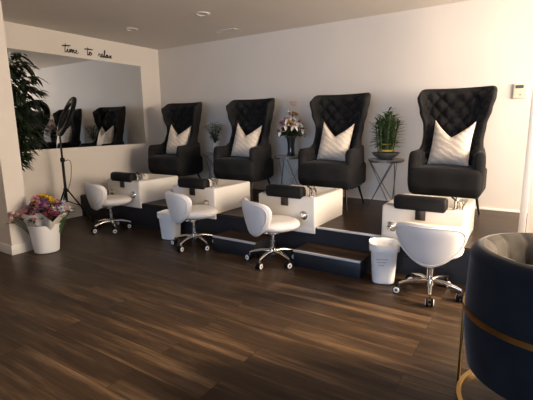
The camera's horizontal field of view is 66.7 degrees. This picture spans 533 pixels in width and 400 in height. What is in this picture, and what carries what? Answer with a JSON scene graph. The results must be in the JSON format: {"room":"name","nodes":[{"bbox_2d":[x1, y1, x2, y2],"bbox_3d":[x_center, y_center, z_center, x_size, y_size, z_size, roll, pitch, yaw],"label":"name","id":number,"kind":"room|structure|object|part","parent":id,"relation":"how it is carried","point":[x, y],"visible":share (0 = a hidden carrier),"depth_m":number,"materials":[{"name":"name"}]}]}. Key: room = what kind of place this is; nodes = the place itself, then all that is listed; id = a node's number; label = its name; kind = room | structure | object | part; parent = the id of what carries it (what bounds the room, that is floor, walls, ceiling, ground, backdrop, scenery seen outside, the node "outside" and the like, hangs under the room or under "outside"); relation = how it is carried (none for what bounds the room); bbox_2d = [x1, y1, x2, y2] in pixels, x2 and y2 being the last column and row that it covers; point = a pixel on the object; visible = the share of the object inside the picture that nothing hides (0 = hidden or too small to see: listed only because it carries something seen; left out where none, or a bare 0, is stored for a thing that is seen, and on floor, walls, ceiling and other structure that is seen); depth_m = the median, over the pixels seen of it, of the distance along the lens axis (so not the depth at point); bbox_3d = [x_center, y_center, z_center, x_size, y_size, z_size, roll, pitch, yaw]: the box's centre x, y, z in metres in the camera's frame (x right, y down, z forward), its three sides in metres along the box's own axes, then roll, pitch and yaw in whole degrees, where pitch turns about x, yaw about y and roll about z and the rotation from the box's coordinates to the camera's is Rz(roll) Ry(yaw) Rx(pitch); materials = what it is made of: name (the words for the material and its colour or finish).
{"room":"salon","nodes":[
{"label":"salon","id":0,"kind":"room"},
{"bbox_2d":[0,0,30,245],"bbox_3d":[-3.023,-0.751,4.293,1.094,2.546,0.190,6,13,32],"label":"wall","id":1,"kind":"structure","parent":0,"point":[12,192],"depth_m":4.06,"materials":[{"name":"paint"}]},
{"bbox_2d":[0,242,11,254],"bbox_3d":[-3.063,0.467,4.433,1.093,0.100,0.014,6,13,32],"label":"baseboard","id":2,"kind":"structure","parent":1,"relation":"attached to","point":[5,248],"depth_m":4.19,"materials":[{"name":"white paint"}]},
{"bbox_2d":[11,241,33,254],"bbox_3d":[-2.541,0.500,4.220,0.015,0.100,0.220,6,13,32],"label":"baseboard","id":3,"kind":"structure","parent":1,"relation":"attached to","point":[27,246],"depth_m":4.21,"materials":[{"name":"white paint"}]},
{"bbox_2d":[3,21,162,212],"bbox_3d":[-4.894,-0.406,2.583,0.150,2.546,11.066,6,13,32],"label":"wall","id":4,"kind":"structure","parent":0,"point":[92,165],"depth_m":5.91,"materials":[{"name":"paint"}]},
{"bbox_2d":[65,209,82,218],"bbox_3d":[-3.053,0.283,5.423,0.015,0.100,1.274,6,13,32],"label":"baseboard","id":5,"kind":"structure","parent":4,"relation":"attached to","point":[79,211],"depth_m":5.85,"materials":[{"name":"white paint"}]},
{"bbox_2d":[7,48,145,149],"bbox_3d":[-2.622,-1.393,5.828,0.008,1.247,2.132,6,13,32],"label":"wall mirror","id":6,"kind":"object","parent":4,"relation":"attached to","point":[109,110],"visible":0.75,"depth_m":5.88,"materials":[{"name":"white mirror"}]},
{"bbox_2d":[62,43,111,58],"bbox_3d":[-2.555,-2.131,5.813,0.004,0.123,0.792,6,13,32],"label":"wall lettering","id":7,"kind":"object","parent":4,"relation":"attached to","point":[65,45],"depth_m":5.80,"materials":[{"name":"black plastic"}]},
{"bbox_2d":[1,0,468,49],"bbox_3d":[-1.637,-1.362,0.247,7.954,0.100,11.366,6,13,32],"label":"ceiling","id":8,"kind":"structure","parent":0,"point":[160,24],"depth_m":4.74,"materials":[{"name":"paint"}]},
{"bbox_2d":[124,27,137,30],"bbox_3d":[-1.791,-2.257,5.364,0.180,0.012,0.180,6,13,32],"label":"recessed light","id":9,"kind":"object","parent":8,"relation":"in","point":[127,28],"visible":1,"depth_m":5.35,"materials":[{"name":"grey"}]},
{"bbox_2d":[195,11,209,15],"bbox_3d":[-0.736,-2.142,4.667,0.180,0.012,0.180,6,13,32],"label":"recessed light","id":10,"kind":"object","parent":8,"relation":"in","point":[200,13],"visible":1,"depth_m":4.65,"materials":[{"name":"white"}]},
{"bbox_2d":[214,28,238,33],"bbox_3d":[-0.545,-2.304,5.517,0.340,0.010,0.140,6,13,32],"label":"ceiling vent","id":11,"kind":"object","parent":8,"relation":"in","point":[229,29],"visible":1,"depth_m":5.50,"materials":[{"name":"white metal"}]},
{"bbox_2d":[0,216,505,399],"bbox_3d":[-1.601,1.239,0.732,7.954,0.100,11.366,6,13,32],"label":"floor","id":12,"kind":"structure","parent":0,"point":[125,314],"depth_m":2.60,"materials":[{"name":"brown wood"}]},
{"bbox_2d":[8,53,54,170],"bbox_3d":[-2.867,-0.611,4.777,0.803,2.088,0.710,6,13,32],"label":"potted tree","id":13,"kind":"object","parent":12,"relation":"on","point":[15,73],"visible":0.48,"depth_m":4.67,"materials":[{"name":"green plant"}]},
{"bbox_2d":[27,220,60,253],"bbox_3d":[-2.316,0.389,4.251,0.314,0.300,0.314,6,13,32],"label":"bucket","id":14,"kind":"object","parent":12,"relation":"on","point":[44,240],"visible":0.73,"depth_m":4.15,"materials":[{"name":"white plastic"}]},
{"bbox_2d":[7,205,46,234],"bbox_3d":[-2.421,0.251,4.157,0.366,0.392,0.336,-1,11,-2],"label":"flower bouquet","id":15,"kind":"object","parent":14,"relation":"in","point":[11,216],"visible":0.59,"depth_m":4.07,"materials":[{"name":"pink plant"}]},
{"bbox_2d":[22,194,67,229],"bbox_3d":[-2.296,0.216,4.219,0.423,0.572,0.455,6,13,32],"label":"flower bouquet","id":16,"kind":"object","parent":14,"relation":"in","point":[38,202],"visible":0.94,"depth_m":4.09,"materials":[{"name":"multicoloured plant"}]},
{"bbox_3d":[-2.227,0.052,4.038,0.090,0.080,0.100,6,13,32],"label":"flower","id":17,"kind":"part","parent":16,"relation":"part of","materials":[{"name":"purple plant"}]},
{"bbox_2d":[50,200,76,234],"bbox_3d":[-2.143,0.233,4.289,0.265,0.470,0.278,-7,12,-28],"label":"flower bouquet","id":18,"kind":"object","parent":14,"relation":"in","point":[65,208],"visible":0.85,"depth_m":4.24,"materials":[{"name":"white plant"}]},
{"bbox_2d":[57,97,94,221],"bbox_3d":[-2.594,-0.503,5.323,0.498,1.665,0.571,-3,11,-14],"label":"ring light","id":19,"kind":"object","parent":12,"relation":"on","point":[72,101],"visible":0.96,"depth_m":5.29,"materials":[{"name":"black plastic"}]},
{"bbox_3d":[-2.505,0.074,5.452,0.296,0.456,0.020,-3,11,-14],"label":"leg","id":20,"kind":"part","parent":19,"relation":"part of","materials":[{"name":"black plastic"}]},
{"bbox_2d":[84,182,132,233],"bbox_3d":[-1.966,0.071,5.070,0.505,0.616,0.527,10,15,44],"label":"stool","id":21,"kind":"object","parent":12,"relation":"on","point":[97,196],"visible":1,"depth_m":4.91,"materials":[{"name":"white leather"}]},
{"bbox_3d":[-2.099,-0.039,4.915,0.482,0.339,0.153,10,15,44],"label":"backrest","id":22,"kind":"part","parent":21,"relation":"part of","materials":[{"name":"white leather"}]},
{"bbox_3d":[-2.034,0.291,5.025,0.036,0.060,0.209,8,14,40],"label":"leg","id":23,"kind":"part","parent":21,"relation":"part of","materials":[{"name":"silver metal"}]},
{"bbox_3d":[-1.984,0.088,5.053,0.180,0.044,0.301,10,15,44],"label":"seat plate","id":24,"kind":"part","parent":21,"relation":"part of","materials":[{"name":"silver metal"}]},
{"bbox_3d":[-1.932,0.007,5.093,0.430,0.104,0.430,10,15,44],"label":"seat","id":25,"kind":"part","parent":21,"relation":"part of","materials":[{"name":"white leather"}]},
{"bbox_3d":[-1.833,0.266,5.146,0.209,0.060,0.036,-3,11,-13],"label":"leg","id":26,"kind":"part","parent":21,"relation":"part of","materials":[{"name":"silver metal"}]},
{"bbox_2d":[157,209,180,239],"bbox_3d":[-1.110,0.285,4.685,0.250,0.312,0.250,4,11,23],"label":"waste bin","id":27,"kind":"object","parent":12,"relation":"on","point":[169,228],"visible":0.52,"depth_m":4.60,"materials":[{"name":"white plastic"}]},
{"bbox_2d":[165,190,217,251],"bbox_3d":[-0.783,0.196,4.312,0.533,0.616,0.505,-9,13,-36],"label":"stool","id":28,"kind":"object","parent":12,"relation":"on","point":[181,209],"visible":0.98,"depth_m":4.16,"materials":[{"name":"white leather"}]},
{"bbox_3d":[-0.938,0.081,4.182,0.153,0.339,0.482,-9,13,-36],"label":"backrest","id":29,"kind":"part","parent":28,"relation":"part of","materials":[{"name":"white leather"}]},
{"bbox_3d":[-0.895,0.394,4.388,0.209,0.060,0.036,1,11,12],"label":"leg","id":30,"kind":"part","parent":28,"relation":"part of","materials":[{"name":"silver metal"}]},
{"bbox_3d":[-0.834,0.418,4.257,0.036,0.060,0.209,5,12,29],"label":"leg","id":31,"kind":"part","parent":28,"relation":"part of","materials":[{"name":"silver metal"}]},
{"bbox_3d":[-0.688,0.412,4.275,0.036,0.060,0.209,-11,14,-43],"label":"leg","id":32,"kind":"part","parent":28,"relation":"part of","materials":[{"name":"silver metal"}]},
{"bbox_3d":[-0.750,0.132,4.335,0.430,0.104,0.430,-9,13,-36],"label":"seat","id":33,"kind":"part","parent":28,"relation":"part of","materials":[{"name":"white leather"}]},
{"bbox_3d":[-0.662,0.386,4.416,0.209,0.060,0.036,-6,12,-25],"label":"leg","id":34,"kind":"part","parent":28,"relation":"part of","materials":[{"name":"silver metal"}]},
{"bbox_2d":[212,230,270,257],"bbox_3d":[-0.253,0.446,4.194,0.535,0.153,0.305,6,13,32],"label":"step","id":35,"kind":"structure","parent":12,"relation":"on","point":[230,241],"depth_m":4.09,"materials":[{"name":"laminate"}]},
{"bbox_2d":[241,198,299,269],"bbox_3d":[0.045,0.284,3.774,0.527,0.616,0.507,-6,12,-26],"label":"stool","id":36,"kind":"object","parent":12,"relation":"on","point":[259,219],"visible":0.95,"depth_m":3.62,"materials":[{"name":"white leather"}]},
{"bbox_3d":[-0.122,0.166,3.667,0.153,0.339,0.482,-6,12,-26],"label":"backrest","id":37,"kind":"part","parent":36,"relation":"part of","materials":[{"name":"white leather"}]},
{"bbox_3d":[-0.060,0.483,3.849,0.209,0.060,0.036,2,11,14],"label":"leg","id":38,"kind":"part","parent":36,"relation":"part of","materials":[{"name":"silver metal"}]},
{"bbox_3d":[-0.007,0.507,3.717,0.036,0.060,0.209,6,13,32],"label":"leg","id":39,"kind":"part","parent":36,"relation":"part of","materials":[{"name":"silver metal"}]},
{"bbox_3d":[0.137,0.504,3.723,0.036,0.060,0.209,-9,13,-37],"label":"leg","id":40,"kind":"part","parent":36,"relation":"part of","materials":[{"name":"silver metal"}]},
{"bbox_3d":[0.088,0.222,3.786,0.430,0.104,0.430,-6,12,-26],"label":"seat","id":41,"kind":"part","parent":36,"relation":"part of","materials":[{"name":"white leather"}]},
{"bbox_3d":[0.176,0.478,3.861,0.209,0.060,0.036,-5,11,-20],"label":"leg","id":42,"kind":"part","parent":36,"relation":"part of","materials":[{"name":"silver metal"}]},
{"bbox_2d":[81,189,527,249],"bbox_3d":[0.954,0.281,4.571,7.654,0.306,1.654,6,13,32],"label":"platform","id":43,"kind":"object","parent":12,"relation":"on","point":[359,217],"visible":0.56,"depth_m":4.16,"materials":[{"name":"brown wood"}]},
{"bbox_2d":[108,172,177,207],"bbox_3d":[-1.697,-0.198,5.570,0.644,0.457,0.714,6,13,32],"label":"basin","id":44,"kind":"object","parent":43,"relation":"on","point":[142,188],"visible":0.98,"depth_m":5.30,"materials":[{"name":"plastic"}]},
{"bbox_2d":[148,102,202,177],"bbox_3d":[-1.386,-0.818,6.197,0.737,1.329,0.656,6,13,32],"label":"chair","id":45,"kind":"object","parent":43,"relation":"on","point":[187,160],"visible":0.86,"depth_m":6.12,"materials":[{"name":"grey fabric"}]},
{"bbox_3d":[-1.639,-0.685,6.355,0.111,0.430,0.485,7,13,35],"label":"arm","id":46,"kind":"part","parent":45,"relation":"part of","materials":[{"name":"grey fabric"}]},
{"bbox_3d":[-1.403,-0.558,6.213,0.670,0.289,0.580,6,13,32],"label":"seat","id":47,"kind":"part","parent":45,"relation":"part of","materials":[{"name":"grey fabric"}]},
{"bbox_2d":[166,125,190,153],"bbox_3d":[-1.354,-0.919,6.210,0.413,0.469,0.213,5,12,26],"label":"throw pillow","id":48,"kind":"object","parent":45,"relation":"on","point":[175,140],"visible":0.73,"depth_m":6.14,"materials":[{"name":"white fabric"}]},
{"bbox_3d":[-1.160,-0.635,6.049,0.111,0.430,0.485,5,12,30],"label":"arm","id":49,"kind":"part","parent":45,"relation":"part of","materials":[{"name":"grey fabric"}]},
{"bbox_2d":[202,152,214,178],"bbox_3d":[-0.760,-0.429,6.123,0.400,0.561,0.400,6,13,32],"label":"side table","id":50,"kind":"object","parent":43,"relation":"on","point":[207,154],"visible":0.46,"depth_m":5.99,"materials":[{"name":"grey paint"}]},
{"bbox_2d":[205,123,222,152],"bbox_3d":[-0.795,-0.929,6.031,0.346,0.456,0.311,-6,12,-28],"label":"plant","id":51,"kind":"object","parent":50,"relation":"on","point":[214,137],"visible":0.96,"depth_m":6.00,"materials":[{"name":"green plant"}]},
{"bbox_2d":[173,177,249,218],"bbox_3d":[-0.661,-0.089,4.908,0.644,0.457,0.714,6,13,32],"label":"basin","id":52,"kind":"object","parent":43,"relation":"on","point":[224,195],"visible":0.77,"depth_m":4.63,"materials":[{"name":"white ceramic"}]},
{"bbox_2d":[213,98,274,200],"bbox_3d":[-0.303,-0.704,5.505,0.737,1.329,0.656,6,13,32],"label":"chair","id":53,"kind":"object","parent":43,"relation":"on","point":[250,114],"visible":0.86,"depth_m":5.44,"materials":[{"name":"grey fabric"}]},
{"bbox_3d":[-0.556,-0.572,5.663,0.111,0.430,0.485,7,13,35],"label":"arm","id":54,"kind":"part","parent":53,"relation":"part of","materials":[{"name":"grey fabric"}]},
{"bbox_3d":[-0.321,-0.444,5.521,0.670,0.289,0.580,6,13,32],"label":"seat","id":55,"kind":"part","parent":53,"relation":"part of","materials":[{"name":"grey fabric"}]},
{"bbox_2d":[231,124,261,156],"bbox_3d":[-0.279,-0.806,5.524,0.428,0.482,0.213,5,12,28],"label":"throw pillow","id":56,"kind":"object","parent":53,"relation":"on","point":[242,144],"visible":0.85,"depth_m":5.45,"materials":[{"name":"white fabric"}]},
{"bbox_3d":[-0.197,-0.122,5.279,0.034,0.261,0.086,0,11,5],"label":"leg","id":57,"kind":"part","parent":53,"relation":"part of","materials":[{"name":"grey metal"}]},
{"bbox_3d":[-0.077,-0.521,5.357,0.111,0.430,0.485,5,12,30],"label":"arm","id":58,"kind":"part","parent":53,"relation":"part of","materials":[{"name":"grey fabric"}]},
{"bbox_2d":[80,196,469,285],"bbox_3d":[0.501,0.421,3.886,7.654,0.294,0.011,6,13,32],"label":"platform riser","id":59,"kind":"object","parent":43,"relation":"attached to","point":[456,269],"visible":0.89,"depth_m":4.05,"materials":[{"name":"laminate"}]},
{"bbox_2d":[274,155,297,184],"bbox_3d":[0.304,-0.313,5.420,0.400,0.561,0.400,1,11,8],"label":"side table","id":60,"kind":"object","parent":43,"relation":"on","point":[281,157],"visible":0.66,"depth_m":5.34,"materials":[{"name":"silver metal"}]},
{"bbox_2d":[275,111,307,155],"bbox_3d":[0.343,-0.873,5.297,0.412,0.583,0.443,6,13,32],"label":"vase","id":61,"kind":"object","parent":60,"relation":"on","point":[290,131],"visible":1,"depth_m":5.24,"materials":[{"name":"clear glass"}]},
{"bbox_3d":[0.354,-0.931,5.112,0.131,0.130,0.107,6,13,32],"label":"flower","id":62,"kind":"part","parent":61,"relation":"part of","materials":[{"name":"white plant"}]},
{"bbox_2d":[259,184,342,233],"bbox_3d":[0.363,0.019,4.253,0.644,0.457,0.714,6,13,32],"label":"basin","id":63,"kind":"object","parent":43,"relation":"on","point":[313,206],"visible":0.81,"depth_m":3.96,"materials":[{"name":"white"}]},
{"bbox_3d":[0.350,0.150,3.872,0.086,0.086,0.029,6,13,32],"label":"jet knob","id":64,"kind":"part","parent":63,"relation":"part of","materials":[{"name":"silver metal"}]},
{"bbox_2d":[309,189,313,196],"bbox_3d":[0.429,-0.072,3.885,0.052,0.080,0.052,6,13,32],"label":"faucet","id":65,"kind":"object","parent":63,"relation":"on","point":[311,191],"depth_m":3.87,"materials":[{"name":"silver metal"}]},
{"bbox_2d":[298,92,370,210],"bbox_3d":[0.792,-0.589,4.805,0.737,1.329,0.656,6,13,32],"label":"chair","id":66,"kind":"object","parent":43,"relation":"on","point":[339,113],"visible":0.81,"depth_m":4.75,"materials":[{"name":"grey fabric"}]},
{"bbox_3d":[0.539,-0.456,4.963,0.111,0.430,0.485,7,13,35],"label":"arm","id":67,"kind":"part","parent":66,"relation":"part of","materials":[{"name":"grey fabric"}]},
{"bbox_3d":[0.774,-0.329,4.821,0.670,0.289,0.580,6,13,32],"label":"seat","id":68,"kind":"part","parent":66,"relation":"part of","materials":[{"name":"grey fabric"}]},
{"bbox_2d":[317,122,354,160],"bbox_3d":[0.816,-0.691,4.824,0.422,0.476,0.214,5,12,30],"label":"throw pillow","id":69,"kind":"object","parent":66,"relation":"on","point":[332,147],"visible":0.91,"depth_m":4.75,"materials":[{"name":"white fabric"}]},
{"bbox_3d":[0.898,-0.006,4.579,0.034,0.261,0.086,0,11,5],"label":"leg","id":70,"kind":"part","parent":66,"relation":"part of","materials":[{"name":"grey metal"}]},
{"bbox_3d":[1.018,-0.406,4.657,0.111,0.430,0.485,5,12,30],"label":"arm","id":71,"kind":"part","parent":66,"relation":"part of","materials":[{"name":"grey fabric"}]},
{"bbox_3d":[1.151,-0.082,4.957,0.148,0.267,0.032,-10,14,-42],"label":"leg","id":72,"kind":"part","parent":66,"relation":"part of","materials":[{"name":"grey metal"}]},
{"bbox_2d":[317,227,380,236],"bbox_3d":[0.745,0.292,3.707,0.615,0.015,0.038,6,13,32],"label":"trim","id":73,"kind":"structure","parent":43,"relation":"attached to","point":[322,228],"depth_m":3.69,"materials":[{"name":"silver metal"}]},
{"bbox_2d":[368,158,404,205],"bbox_3d":[1.380,-0.195,4.708,0.400,0.561,0.400,-4,11,-17],"label":"side table","id":74,"kind":"object","parent":43,"relation":"on","point":[373,160],"visible":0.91,"depth_m":4.62,"materials":[{"name":"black metal"}]},
{"bbox_2d":[371,152,399,158],"bbox_3d":[1.367,-0.509,4.655,0.316,0.075,0.316,6,13,32],"label":"bowl","id":75,"kind":"object","parent":74,"relation":"on","point":[380,155],"depth_m":4.56,"materials":[{"name":"grey ceramic"}]},
{"bbox_2d":[368,107,404,158],"bbox_3d":[1.376,-0.761,4.617,0.460,0.584,0.449,2,11,13],"label":"bamboo plant","id":76,"kind":"object","parent":74,"relation":"on","point":[385,141],"visible":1,"depth_m":4.57,"materials":[{"name":"green plant"}]},
{"bbox_2d":[381,193,474,255],"bbox_3d":[1.433,0.132,3.569,0.644,0.457,0.714,6,13,32],"label":"basin","id":77,"kind":"object","parent":43,"relation":"on","point":[415,208],"visible":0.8,"depth_m":3.30,"materials":[{"name":"white plastic"}]},
{"bbox_3d":[1.053,0.224,3.422,0.086,0.086,0.029,6,13,32],"label":"jet knob","id":78,"kind":"part","parent":77,"relation":"part of","materials":[{"name":"silver metal"}]},
{"bbox_2d":[452,200,459,210],"bbox_3d":[1.499,0.041,3.201,0.052,0.080,0.052,6,13,32],"label":"faucet","id":79,"kind":"object","parent":77,"relation":"on","point":[456,203],"depth_m":3.19,"materials":[{"name":"silver metal"}]},
{"bbox_2d":[407,86,497,213],"bbox_3d":[1.862,-0.476,4.121,0.737,1.329,0.656,6,13,32],"label":"chair","id":80,"kind":"object","parent":43,"relation":"on","point":[455,110],"visible":0.82,"depth_m":4.08,"materials":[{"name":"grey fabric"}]},
{"bbox_3d":[1.609,-0.344,4.279,0.111,0.430,0.485,7,13,35],"label":"arm","id":81,"kind":"part","parent":80,"relation":"part of","materials":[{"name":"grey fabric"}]},
{"bbox_3d":[1.845,-0.216,4.137,0.670,0.289,0.580,6,13,32],"label":"seat","id":82,"kind":"part","parent":80,"relation":"part of","materials":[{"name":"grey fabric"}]},
{"bbox_2d":[427,120,475,165],"bbox_3d":[1.885,-0.579,4.141,0.410,0.469,0.216,7,13,36],"label":"throw pillow","id":83,"kind":"object","parent":80,"relation":"on","point":[445,149],"visible":0.93,"depth_m":4.07,"materials":[{"name":"white fabric"}]},
{"bbox_3d":[2.221,0.031,4.273,0.148,0.267,0.032,-10,14,-42],"label":"leg","id":84,"kind":"part","parent":80,"relation":"part of","materials":[{"name":"grey metal"}]},
{"bbox_3d":[2.088,-0.293,3.973,0.111,0.430,0.485,5,12,30],"label":"arm","id":85,"kind":"part","parent":80,"relation":"part of","materials":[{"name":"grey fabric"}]},
{"bbox_2d":[293,242,370,278],"bbox_3d":[0.591,0.534,3.655,0.635,0.153,0.305,6,13,32],"label":"step","id":86,"kind":"structure","parent":12,"relation":"on","point":[347,262],"depth_m":3.55,"materials":[{"name":"laminate"}]},
{"bbox_2d":[369,237,399,283],"bbox_3d":[0.958,0.500,3.314,0.238,0.336,0.238,2,11,13],"label":"waste bin","id":87,"kind":"object","parent":12,"relation":"on","point":[384,251],"visible":0.98,"depth_m":3.24,"materials":[{"name":"white plastic"}]},
{"bbox_2d":[392,221,467,306],"bbox_3d":[1.230,0.421,3.018,0.501,0.592,0.527,5,12,29],"label":"stool","id":88,"kind":"object","parent":12,"relation":"on","point":[429,246],"visible":0.99,"depth_m":2.81,"materials":[{"name":"white leather"}]},
{"bbox_3d":[1.112,0.615,3.074,0.209,0.057,0.036,0,11,2],"label":"leg","id":89,"kind":"part","parent":88,"relation":"part of","materials":[{"name":"silver metal"}]},
{"bbox_3d":[1.202,0.593,3.186,0.036,0.057,0.209,-4,11,-15],"label":"leg","id":90,"kind":"part","parent":88,"relation":"part of","materials":[{"name":"silver metal"}]},
{"bbox_3d":[1.191,0.636,2.955,0.036,0.057,0.209,3,11,21],"label":"leg","id":91,"kind":"part","parent":88,"relation":"part of","materials":[{"name":"silver metal"}]},
{"bbox_3d":[1.134,0.321,2.836,0.482,0.326,0.153,5,12,29],"label":"backrest","id":92,"kind":"part","parent":88,"relation":"part of","materials":[{"name":"white leather"}]},
{"bbox_3d":[1.340,0.601,3.134,0.209,0.057,0.036,-7,12,-32],"label":"leg","id":93,"kind":"part","parent":88,"relation":"part of","materials":[{"name":"silver metal"}]},
{"bbox_3d":[1.331,0.628,2.991,0.209,0.057,0.036,8,14,39],"label":"leg","id":94,"kind":"part","parent":88,"relation":"part of","materials":[{"name":"silver metal"}]},
{"bbox_3d":[1.249,0.357,3.052,0.430,0.100,0.430,5,12,29],"label":"seat","id":95,"kind":"part","parent":88,"relation":"part of","materials":[{"name":"white leather"}]},
{"bbox_2d":[456,233,532,399],"bbox_3d":[1.215,0.578,1.740,0.692,0.752,0.688,10,15,44],"label":"barrel armchair","id":96,"kind":"object","parent":12,"relation":"on","point":[497,320],"visible":1,"depth_m":1.61,"materials":[{"name":"blue fabric"}]},
{"bbox_3d":[0.955,0.678,1.982,0.011,0.475,0.022,8,14,39],"label":"leg","id":97,"kind":"part","parent":96,"relation":"part of","materials":[{"name":"gold metal"}]},
{"bbox_2d":[158,0,532,212],"bbox_3d":[1.429,-0.966,5.109,7.954,2.546,0.150,6,13,32],"label":"wall","id":98,"kind":"structure","parent":0,"point":[394,57],"depth_m":4.96,"materials":[{"name":"paint"}]},
{"bbox_2d":[287,97,299,119],"bbox_3d":[0.373,-1.278,5.649,0.200,0.310,0.007,6,13,32],"label":"notice","id":99,"kind":"object","parent":98,"relation":"attached to","point":[293,103],"visible":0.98,"depth_m":5.64,"materials":[{"name":"beige paper"}]},
{"bbox_2d":[253,187,519,212],"bbox_3d":[0.469,-0.111,5.811,5.408,0.022,0.012,6,13,32],"label":"baseboard","id":100,"kind":"structure","parent":98,"relation":"attached to","point":[505,210],"depth_m":5.11,"materials":[{"name":"white paint"}]},
{"bbox_2d":[513,83,527,98],"bbox_3d":[2.619,-1.127,4.183,0.124,0.150,0.029,6,13,32],"label":"thermostat","id":101,"kind":"object","parent":98,"relation":"attached to","point":[520,89],"visible":1,"depth_m":4.17,"materials":[{"name":"beige plastic"}]},
{"bbox_2d":[526,168,532,232],"bbox_3d":[2.217,-0.764,3.134,0.175,2.240,0.100,6,13,32],"label":"wall","id":102,"kind":"structure","parent":0,"point":[529,226],"depth_m":3.29,"materials":[{"name":"paint"}]},
{"bbox_2d":[518,89,532,232],"bbox_3d":[2.117,-0.774,3.195,0.050,2.240,0.145,6,13,32],"label":"trim","id":103,"kind":"structure","parent":102,"relation":"attached to","point":[529,149],"depth_m":3.24,"materials":[{"name":"white paint"}]}
]}

